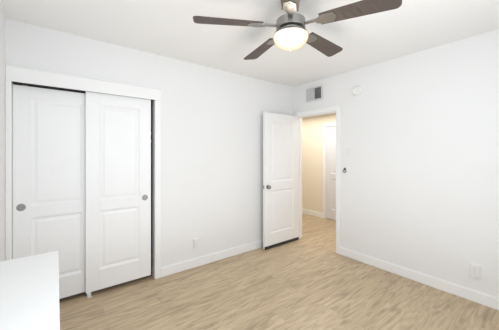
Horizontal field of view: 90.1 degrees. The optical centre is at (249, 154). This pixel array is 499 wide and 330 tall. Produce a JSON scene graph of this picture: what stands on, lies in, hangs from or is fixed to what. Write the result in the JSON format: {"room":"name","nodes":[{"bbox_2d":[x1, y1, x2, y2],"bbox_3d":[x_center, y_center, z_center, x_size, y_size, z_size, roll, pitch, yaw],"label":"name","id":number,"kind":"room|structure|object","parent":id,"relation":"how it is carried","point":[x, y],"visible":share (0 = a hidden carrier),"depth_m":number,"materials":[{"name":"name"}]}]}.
{"room":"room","nodes":[
{"label":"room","id":0,"kind":"room"},
{"bbox_2d":[0,5,4,261],"bbox_3d":[-1.065,0.140,0.715,0.120,2.600,3.460,0,0,-38],"label":"wall","id":1,"kind":"structure","parent":0,"point":[2,137],"depth_m":2.01,"materials":[{"name":"paint"}]},
{"bbox_2d":[14,84,151,254],"bbox_3d":[-1.849,0.090,2.954,1.624,2.700,0.800,0,0,-38],"label":"wall","id":2,"kind":"structure","parent":0,"point":[151,167],"depth_m":3.58,"materials":[{"name":"paint"}]},
{"bbox_2d":[5,18,292,266],"bbox_3d":[-0.747,0.140,3.227,3.700,2.600,0.120,0,0,-38],"label":"wall","id":3,"kind":"structure","parent":0,"point":[212,159],"depth_m":3.19,"materials":[{"name":"paint"}]},
{"bbox_2d":[13,84,84,298],"bbox_3d":[-1.847,0.381,2.400,0.631,2.022,0.040,0,0,-38],"label":"closet door","id":4,"kind":"structure","parent":3,"relation":"in","point":[48,170],"depth_m":2.36,"materials":[{"name":"wood"}]},
{"bbox_2d":[12,81,152,297],"bbox_3d":[-1.609,0.390,2.559,1.205,2.100,0.098,0,0,-38],"label":"trim","id":5,"kind":"structure","parent":3,"relation":"attached to","point":[65,89],"depth_m":2.39,"materials":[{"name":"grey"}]},
{"bbox_2d":[5,64,160,278],"bbox_3d":[-1.589,0.337,2.562,1.312,2.207,0.141,0,0,-38],"label":"trim","id":6,"kind":"structure","parent":3,"relation":"attached to","point":[21,74],"depth_m":2.44,"materials":[{"name":"wood"}]},
{"bbox_2d":[85,91,150,292],"bbox_3d":[-1.396,0.373,2.694,0.631,2.037,0.040,0,0,-38],"label":"closet door","id":7,"kind":"structure","parent":3,"relation":"in","point":[117,189],"depth_m":2.66,"materials":[{"name":"wood"}]},
{"bbox_2d":[193,238,198,248],"bbox_3d":[-0.678,1.140,3.187,0.074,0.120,0.026,0,0,-38],"label":"electrical outlet","id":8,"kind":"object","parent":3,"relation":"attached to","point":[196,243],"visible":1,"depth_m":3.17,"materials":[{"name":"white plastic"}]},
{"bbox_2d":[161,239,262,276],"bbox_3d":[-0.140,1.383,3.612,2.269,0.115,0.014,0,0,-38],"label":"baseboard","id":9,"kind":"structure","parent":3,"relation":"attached to","point":[195,262],"depth_m":3.29,"materials":[{"name":"wood"}]},
{"bbox_2d":[0,0,498,86],"bbox_3d":[0.360,-1.210,1.896,3.820,0.100,3.580,0,0,-38],"label":"ceiling","id":10,"kind":"structure","parent":0,"point":[169,28],"depth_m":2.29,"materials":[{"name":"paint"}]},
{"bbox_2d":[193,0,401,59],"bbox_3d":[0.324,-0.966,1.890,1.350,0.388,1.371,0,0,-38],"label":"ceiling fan","id":11,"kind":"object","parent":10,"relation":"hanging from","point":[291,33],"visible":1,"depth_m":1.76,"materials":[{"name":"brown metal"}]},
{"bbox_2d":[59,213,498,329],"bbox_3d":[0.328,1.490,3.187,5.350,0.100,5.660,0,0,-38],"label":"floor","id":12,"kind":"structure","parent":0,"point":[311,279],"depth_m":2.47,"materials":[{"name":"brown wood"}]},
{"bbox_2d":[0,251,59,329],"bbox_3d":[-0.996,1.040,1.022,0.342,0.800,1.340,0,0,-38],"label":"dresser","id":13,"kind":"object","parent":12,"relation":"on","point":[29,292],"visible":1,"depth_m":1.15,"materials":[{"name":"paint"}]},
{"bbox_2d":[302,113,335,212],"bbox_3d":[2.070,0.140,5.207,0.120,2.600,4.600,0,0,-38],"label":"wall","id":14,"kind":"structure","parent":0,"point":[312,163],"depth_m":5.83,"materials":[{"name":"paint"}]},
{"bbox_2d":[302,208,322,217],"bbox_3d":[1.170,1.383,6.260,0.014,0.115,1.592,0,0,-38],"label":"baseboard","id":15,"kind":"structure","parent":14,"relation":"attached to","point":[313,213],"depth_m":5.84,"materials":[{"name":"wood"}]},
{"bbox_2d":[323,122,335,218],"bbox_3d":[1.997,0.371,5.289,0.136,2.138,0.956,0,0,-38],"label":"door frame","id":16,"kind":"structure","parent":14,"relation":"attached to","point":[326,125],"depth_m":5.57,"materials":[{"name":"wood"}]},
{"bbox_2d":[327,126,335,219],"bbox_3d":[1.979,0.408,5.276,0.036,2.040,0.780,0,0,-38],"label":"hall door","id":17,"kind":"structure","parent":14,"relation":"in","point":[331,172],"depth_m":5.48,"materials":[{"name":"wood"}]},
{"bbox_2d":[293,29,498,297],"bbox_3d":[1.823,0.140,3.029,0.120,2.600,3.580,0,0,-38],"label":"wall","id":18,"kind":"structure","parent":0,"point":[420,164],"depth_m":2.76,"materials":[{"name":"paint"}]},
{"bbox_2d":[263,112,298,249],"bbox_3d":[0.522,0.400,3.984,0.770,2.073,0.147,0,0,-38],"label":"entry door","id":19,"kind":"structure","parent":18,"relation":"in","point":[280,179],"depth_m":3.94,"materials":[{"name":"wood"}]},
{"bbox_2d":[306,85,322,101],"bbox_3d":[1.024,-0.958,3.941,0.022,0.215,0.310,0,0,-38],"label":"air vent","id":20,"kind":"object","parent":18,"relation":"in","point":[314,93],"visible":1,"depth_m":3.94,"materials":[{"name":"grey metal"}]},
{"bbox_2d":[293,105,340,253],"bbox_3d":[1.081,0.364,3.986,0.152,2.152,0.915,0,0,-38],"label":"door frame","id":21,"kind":"structure","parent":18,"relation":"attached to","point":[321,111],"depth_m":3.65,"materials":[{"name":"wood"}]},
{"bbox_2d":[352,86,361,95],"bbox_3d":[1.448,-0.865,3.381,0.039,0.139,0.139,0,0,-38],"label":"smoke detector","id":22,"kind":"object","parent":18,"relation":"attached to","point":[356,90],"visible":1,"depth_m":3.36,"materials":[{"name":"white plastic"}]},
{"bbox_2d":[340,247,498,309],"bbox_3d":[2.040,1.383,2.639,0.014,0.115,2.399,0,0,-38],"label":"baseboard","id":23,"kind":"structure","parent":18,"relation":"attached to","point":[482,298],"depth_m":2.73,"materials":[{"name":"wood"}]},
{"bbox_2d":[470,264,480,278],"bbox_3d":[2.198,1.140,2.425,0.026,0.120,0.074,0,0,-38],"label":"electrical outlet","id":24,"kind":"object","parent":18,"relation":"attached to","point":[475,271],"visible":1,"depth_m":2.42,"materials":[{"name":"white plastic"}]}
]}

